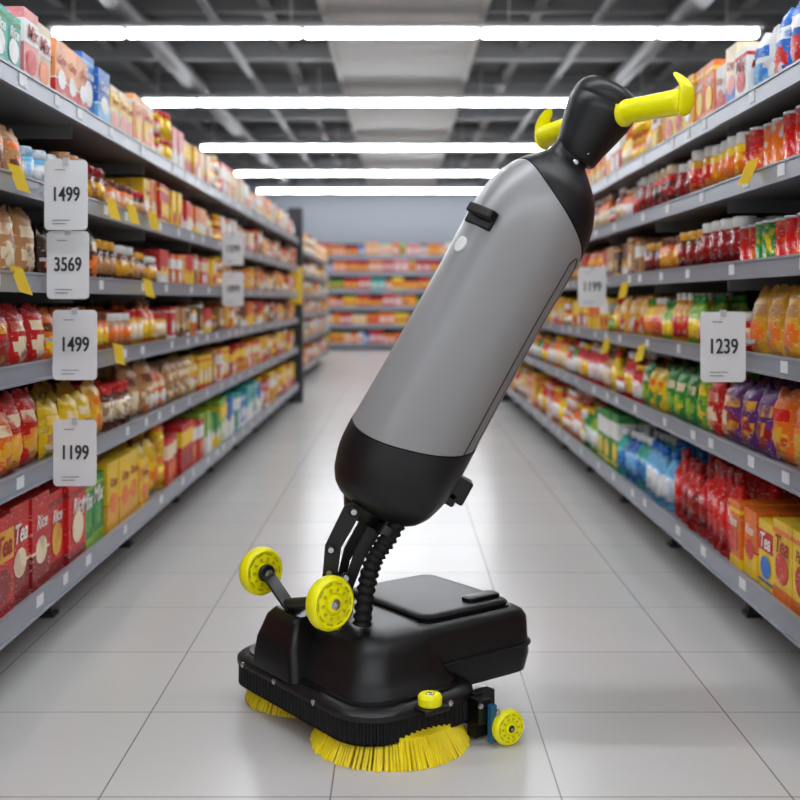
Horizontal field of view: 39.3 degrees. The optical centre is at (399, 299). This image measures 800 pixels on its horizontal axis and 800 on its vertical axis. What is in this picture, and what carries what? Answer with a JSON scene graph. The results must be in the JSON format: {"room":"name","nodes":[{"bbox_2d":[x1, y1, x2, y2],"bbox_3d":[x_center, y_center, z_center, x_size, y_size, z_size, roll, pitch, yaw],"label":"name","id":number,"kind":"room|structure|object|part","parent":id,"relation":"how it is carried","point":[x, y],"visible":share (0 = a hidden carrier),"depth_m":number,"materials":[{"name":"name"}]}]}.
{"room":"supermarket aisle","nodes":[
{"label":"supermarket aisle","id":0,"kind":"room"},
{"bbox_2d":[243,180,487,243],"bbox_3d":[0.000,-0.800,23.700,12.000,3.600,0.200,0,0,0],"label":"wall","id":1,"kind":"structure","parent":0,"point":[328,217],"depth_m":23.60,"materials":[{"name":"paint"}]},
{"bbox_2d":[0,0,799,180],"bbox_3d":[0.000,-2.510,10.620,12.000,0.180,26.040,0,0,0],"label":"ceiling beams","id":2,"kind":"structure","parent":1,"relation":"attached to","point":[129,54],"depth_m":11.32,"materials":[{"name":"grey metal"}]},
{"bbox_2d":[98,0,713,186],"bbox_3d":[0.055,-2.420,10.550,7.010,0.200,25.900,0,0,0],"label":"pipes","id":3,"kind":"object","parent":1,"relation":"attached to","point":[648,49],"visible":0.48,"depth_m":11.16,"materials":[{"name":"grey paint"}]},
{"bbox_2d":[0,349,799,799],"bbox_3d":[0.000,1.050,10.550,12.000,0.100,26.100,0,0,0],"label":"floor","id":4,"kind":"structure","parent":0,"point":[644,676],"depth_m":3.20,"materials":[{"name":"tile"}]},
{"bbox_2d":[0,57,298,650],"bbox_3d":[-1.222,0.195,6.000,0.496,1.610,9.600,0,0,0],"label":"shelf","id":5,"kind":"object","parent":4,"relation":"on","point":[39,116],"visible":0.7,"depth_m":4.15,"materials":[{"name":"silver metal"}]},
{"bbox_2d":[19,145,83,181],"label":"jars","id":6,"kind":"object","parent":5,"relation":"on","point":[33,161],"depth_m":3.16,"materials":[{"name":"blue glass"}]},
{"bbox_2d":[38,158,87,229],"bbox_3d":[-0.914,-0.287,3.031,0.138,0.195,0.012,0,0,0],"label":"price sign","id":7,"kind":"object","parent":5,"relation":"attached to","point":[65,190],"visible":1,"depth_m":3.03,"materials":[{"name":"white"}]},
{"bbox_2d":[39,230,88,298],"bbox_3d":[-0.915,-0.098,3.051,0.136,0.191,0.012,0,0,0],"label":"price sign","id":8,"kind":"object","parent":5,"relation":"attached to","point":[67,259],"visible":1,"depth_m":3.05,"materials":[{"name":"white plastic"}]},
{"bbox_2d":[45,308,96,379],"bbox_3d":[-0.911,0.122,3.101,0.144,0.200,0.012,0,0,0],"label":"price sign","id":9,"kind":"object","parent":5,"relation":"attached to","point":[74,339],"visible":1,"depth_m":3.10,"materials":[{"name":"white plastic"}]},
{"bbox_2d":[61,319,78,373],"bbox_3d":[-0.912,0.129,3.098,0.049,0.151,0.001,0,0,0],"label":"print","id":10,"kind":"object","parent":9,"relation":"attached to","point":[69,327],"depth_m":3.10,"materials":[{"name":"grey"}]},
{"bbox_2d":[45,418,96,485],"bbox_3d":[-0.911,0.420,3.101,0.143,0.189,0.012,0,0,0],"label":"price sign","id":11,"kind":"object","parent":5,"relation":"attached to","point":[74,447],"visible":1,"depth_m":3.10,"materials":[{"name":"white plastic"}]},
{"bbox_2d":[66,379,129,431],"label":"jars","id":12,"kind":"object","parent":5,"relation":"on","point":[114,397],"depth_m":4.03,"materials":[{"name":"clear glass"}]},
{"bbox_2d":[88,165,145,215],"label":"jars","id":13,"kind":"object","parent":5,"relation":"on","point":[99,188],"depth_m":3.94,"materials":[{"name":"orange glass"}]},
{"bbox_2d":[109,300,125,309],"label":"sauce bottles","id":14,"kind":"object","parent":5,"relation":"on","point":[114,304],"depth_m":4.47},
{"bbox_2d":[95,310,142,350],"label":"jars","id":15,"kind":"object","parent":5,"relation":"on","point":[123,327],"depth_m":4.06,"materials":[{"name":"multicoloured glass"}]},
{"bbox_2d":[94,239,156,281],"label":"jars","id":16,"kind":"object","parent":5,"relation":"on","point":[114,261],"depth_m":4.08,"materials":[{"name":"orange glass"}]},
{"bbox_2d":[0,124,284,492],"bbox_3d":[-1.175,0.018,5.701,0.353,1.574,8.421,0,0,0],"label":"snack bags","id":17,"kind":"object","parent":5,"relation":"on","point":[27,419],"visible":0.48,"depth_m":3.25,"materials":[{"name":"plastic"}]},
{"bbox_2d":[133,300,153,342],"label":"sauce bottles","id":18,"kind":"object","parent":5,"relation":"on","point":[147,317],"depth_m":4.47},
{"bbox_2d":[128,424,163,488],"label":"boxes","id":19,"kind":"object","parent":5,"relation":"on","point":[155,433],"depth_m":4.77,"materials":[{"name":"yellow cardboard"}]},
{"bbox_2d":[0,4,295,618],"bbox_3d":[-1.150,0.005,6.131,0.306,1.600,9.262,0,0,0],"label":"boxes","id":20,"kind":"object","parent":5,"relation":"in","point":[46,527],"visible":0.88,"depth_m":4.46,"materials":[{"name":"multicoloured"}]},
{"bbox_2d":[151,312,166,340],"label":"jars","id":21,"kind":"object","parent":5,"relation":"on","point":[160,325],"depth_m":4.75,"materials":[{"name":"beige glass"}]},
{"bbox_2d":[153,110,171,160],"label":"boxes","id":22,"kind":"object","parent":5,"relation":"on","point":[161,121],"depth_m":4.81,"materials":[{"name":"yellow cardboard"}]},
{"bbox_2d":[198,256,221,284],"label":"jars","id":23,"kind":"object","parent":5,"relation":"on","point":[219,263],"depth_m":6.28,"materials":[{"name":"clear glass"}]},
{"bbox_2d":[210,159,213,185],"label":"sauce bottles","id":24,"kind":"object","parent":5,"relation":"on","point":[211,169],"depth_m":6.05},
{"bbox_2d":[209,155,219,189],"label":"jars","id":25,"kind":"object","parent":5,"relation":"on","point":[214,160],"depth_m":6.13,"materials":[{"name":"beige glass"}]},
{"bbox_2d":[210,215,220,239],"label":"jars","id":26,"kind":"object","parent":5,"relation":"on","point":[215,220],"depth_m":6.17,"materials":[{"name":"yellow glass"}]},
{"bbox_2d":[217,232,243,264],"bbox_3d":[-0.911,-0.276,6.001,0.145,0.177,0.012,0,0,0],"label":"price sign","id":27,"kind":"object","parent":5,"relation":"attached to","point":[232,245],"visible":1,"depth_m":6.00,"materials":[{"name":"white"}]},
{"bbox_2d":[217,271,243,305],"bbox_3d":[-0.911,-0.062,6.001,0.145,0.188,0.012,0,0,0],"label":"price sign","id":28,"kind":"object","parent":5,"relation":"attached to","point":[232,285],"visible":1,"depth_m":6.00,"materials":[{"name":"white plastic"}]},
{"bbox_2d":[256,377,263,408],"label":"sauce bottles","id":29,"kind":"object","parent":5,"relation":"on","point":[259,379],"depth_m":8.30},
{"bbox_2d":[268,307,272,321],"label":"sauce bottles","id":30,"kind":"object","parent":5,"relation":"on","point":[270,315],"depth_m":8.74},
{"bbox_2d":[273,339,275,356],"label":"sauce bottles","id":31,"kind":"object","parent":5,"relation":"on","point":[274,346],"depth_m":9.02},
{"bbox_2d":[252,208,302,402],"bbox_3d":[-1.225,0.050,10.950,0.550,1.900,0.140,0,0,0],"label":"end post","id":32,"kind":"object","parent":4,"relation":"on","point":[295,214],"visible":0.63,"depth_m":10.90,"materials":[{"name":"black metal"}]},
{"bbox_2d":[303,250,329,376],"bbox_3d":[-1.382,0.195,15.700,0.496,1.610,5.000,0,0,0],"label":"shelf","id":33,"kind":"object","parent":4,"relation":"on","point":[307,256],"visible":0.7,"depth_m":15.33,"materials":[{"name":"silver metal"}]},
{"bbox_2d":[305,341,316,357],"label":"jars","id":34,"kind":"object","parent":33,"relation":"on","point":[307,342],"depth_m":15.50,"materials":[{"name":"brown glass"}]},
{"bbox_2d":[303,234,326,273],"label":"jars","id":35,"kind":"object","parent":33,"relation":"on","point":[310,245],"depth_m":14.81,"materials":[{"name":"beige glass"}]},
{"bbox_2d":[303,263,327,365],"bbox_3d":[-1.242,0.143,15.733,0.169,1.324,4.864,0,0,0],"label":"boxes","id":36,"kind":"object","parent":33,"relation":"in","point":[316,305],"visible":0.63,"depth_m":15.56},
{"bbox_2d":[303,261,327,363],"bbox_3d":[-1.242,0.143,15.950,0.165,1.324,4.275,0,0,0],"label":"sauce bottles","id":37,"kind":"object","parent":33,"relation":"on","point":[313,270],"visible":0.16,"depth_m":15.09},
{"bbox_2d":[308,249,325,354],"bbox_3d":[-1.258,0.015,16.029,0.201,1.580,3.616,0,0,0],"label":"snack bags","id":38,"kind":"object","parent":33,"relation":"in","point":[310,284],"visible":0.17,"depth_m":15.08,"materials":[{"name":"plastic"}]},
{"bbox_2d":[303,244,443,348],"bbox_3d":[0.000,-0.075,22.665,8.040,2.150,0.570,0,0,0],"label":"shelf","id":39,"kind":"object","parent":4,"relation":"on","point":[333,275],"visible":0.17,"depth_m":22.38,"materials":[{"name":"silver metal"}]},
{"bbox_2d":[303,243,450,342],"bbox_3d":[0.029,-0.135,22.591,7.858,2.029,0.318,0,0,0],"label":"boxes","id":40,"kind":"object","parent":39,"relation":"in","point":[375,336],"visible":0.2,"depth_m":22.44},
{"bbox_2d":[237,72,693,772],"bbox_3d":[0.095,0.239,2.635,1.070,1.526,0.666,0,0,44],"label":"floor scrubber","id":41,"kind":"object","parent":4,"relation":"on","point":[372,666],"depth_m":2.51,"materials":[{"name":"black plastic"}]},
{"bbox_3d":[0.068,0.750,2.831,0.276,0.019,0.336,0,0,-37],"label":"tank lid","id":42,"kind":"part","parent":41,"relation":"part of","materials":[{"name":"black plastic"}]},
{"bbox_3d":[0.052,0.836,2.819,0.404,0.158,0.424,0,0,-37],"label":"recovery tank","id":43,"kind":"part","parent":41,"relation":"part of","materials":[{"name":"black plastic"}]},
{"bbox_3d":[0.200,0.736,2.780,0.100,0.013,0.040,0,0,-37],"label":"lid handle","id":44,"kind":"part","parent":41,"relation":"part of","materials":[{"name":"black plastic"}]},
{"bbox_3d":[0.192,0.942,2.556,0.067,0.100,0.100,0,0,-42],"label":"squeegee arm","id":45,"kind":"part","parent":41,"relation":"part of","materials":[{"name":"black plastic"}]},
{"bbox_3d":[0.182,-0.188,2.521,0.040,0.070,0.107,0,0,-37],"label":"lift handle","id":46,"kind":"part","parent":41,"relation":"part of","materials":[{"name":"black plastic"}]},
{"bbox_2d":[506,59,799,648],"bbox_3d":[1.222,0.198,6.100,0.496,1.605,9.800,0,0,0],"label":"shelf","id":47,"kind":"object","parent":4,"relation":"on","point":[773,189],"visible":0.44,"depth_m":3.76,"materials":[{"name":"silver metal"}]},
{"bbox_2d":[7,158,758,364],"bbox_3d":[0.000,-0.069,4.022,1.979,0.645,2.403,0,0,0],"label":"tags","id":48,"kind":"object","parent":47,"relation":"attached to","point":[18,176],"visible":0.98,"depth_m":3.75,"materials":[{"name":"yellow paper"}]},
{"bbox_2d":[562,388,610,444],"label":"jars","id":49,"kind":"object","parent":47,"relation":"on","point":[574,396],"depth_m":6.58,"materials":[{"name":"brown glass"}]},
{"bbox_2d":[578,266,610,306],"bbox_3d":[0.905,-0.063,5.201,0.157,0.192,0.012,0,0,-1],"label":"price sign","id":50,"kind":"object","parent":47,"relation":"attached to","point":[592,283],"visible":1,"depth_m":5.20,"materials":[{"name":"white plastic"}]},
{"bbox_2d":[527,299,679,455],"label":"packaged groceries","id":51,"kind":"object","parent":47,"relation":"on","point":[580,358],"depth_m":6.08},
{"bbox_2d":[593,131,640,228],"label":"sauce bottles","id":52,"kind":"object","parent":47,"relation":"on","point":[627,204],"depth_m":5.11},
{"bbox_2d":[509,42,799,616],"bbox_3d":[1.120,0.004,6.233,0.249,1.591,9.465,0,0,0],"label":"boxes","id":53,"kind":"object","parent":47,"relation":"in","point":[764,534],"visible":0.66,"depth_m":3.53,"materials":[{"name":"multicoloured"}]},
{"bbox_2d":[518,2,799,467],"bbox_3d":[1.149,0.001,6.212,0.298,1.599,9.439,0,0,0],"label":"snack bags","id":54,"kind":"object","parent":47,"relation":"in","point":[760,414],"visible":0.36,"depth_m":3.26,"materials":[{"name":"plastic"}]},
{"bbox_2d":[644,293,750,343],"label":"sauce bottles","id":55,"kind":"object","parent":47,"relation":"on","point":[677,319],"depth_m":4.05},
{"bbox_2d":[632,120,784,270],"label":"jars","id":56,"kind":"object","parent":47,"relation":"on","point":[714,241],"depth_m":3.84,"materials":[{"name":"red glass"}]},
{"bbox_2d":[617,428,799,559],"label":"sauce bottles","id":57,"kind":"object","parent":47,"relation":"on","point":[693,487],"depth_m":4.01},
{"bbox_2d":[700,310,754,381],"bbox_3d":[0.907,0.127,3.101,0.151,0.200,0.012,0,0,-1],"label":"price sign","id":58,"kind":"object","parent":47,"relation":"attached to","point":[723,341],"visible":1,"depth_m":3.10,"materials":[{"name":"white"}]},
{"bbox_2d":[710,321,727,375],"bbox_3d":[0.882,0.135,3.098,0.050,0.151,0.001,0,0,0],"label":"print","id":59,"kind":"object","parent":58,"relation":"attached to","point":[718,329],"depth_m":3.10,"materials":[{"name":"grey"}]},
{"bbox_2d":[740,105,799,259],"bbox_3d":[1.140,-0.297,2.443,0.280,0.395,1.880,0,0,0],"label":"cans","id":60,"kind":"object","parent":47,"relation":"on","point":[779,139],"visible":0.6,"depth_m":3.08},
{"bbox_2d":[35,14,785,152],"bbox_3d":[0.000,-2.650,10.650,12.400,0.100,26.300,0,0,0],"label":"ceiling","id":61,"kind":"structure","parent":0,"point":[106,66],"depth_m":12.47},
{"bbox_2d":[233,152,501,175],"bbox_3d":[0.045,-2.382,19.500,5.870,0.435,0.260,0,0,0],"label":"fluorescent light","id":62,"kind":"object","parent":61,"relation":"hanging from","point":[238,171],"visible":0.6,"depth_m":19.45,"materials":[{"name":"white plastic"}]},
{"bbox_2d":[256,175,482,192],"bbox_3d":[0.045,-2.382,22.600,5.870,0.435,0.260,0,0,0],"label":"fluorescent light","id":63,"kind":"object","parent":61,"relation":"hanging from","point":[258,189],"visible":0.64,"depth_m":22.55,"materials":[{"name":"white plastic"}]},
{"bbox_2d":[199,120,541,150],"bbox_3d":[0.045,-2.382,16.200,5.870,0.435,0.260,0,0,0],"label":"fluorescent light","id":64,"kind":"object","parent":61,"relation":"hanging from","point":[244,146],"visible":0.71,"depth_m":16.15,"materials":[{"name":"white plastic"}]},
{"bbox_2d":[140,67,650,106],"bbox_3d":[0.045,-2.382,12.500,5.870,0.435,0.260,0,0,0],"label":"fluorescent light","id":65,"kind":"object","parent":61,"relation":"hanging from","point":[197,100],"visible":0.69,"depth_m":12.45,"materials":[{"name":"white plastic"}]},
{"bbox_2d":[317,0,490,186],"bbox_3d":[0.030,-2.485,10.550,1.380,0.230,25.900,0,0,0],"label":"ceiling panel","id":66,"kind":"object","parent":61,"relation":"attached to","point":[362,65],"depth_m":11.82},
{"bbox_2d":[47,0,763,39],"bbox_3d":[0.045,-2.382,9.260,5.870,0.435,0.260,0,0,0],"label":"fluorescent light","id":67,"kind":"object","parent":61,"relation":"hanging from","point":[127,30],"visible":0.99,"depth_m":9.21,"materials":[{"name":"white plastic"}]}
]}

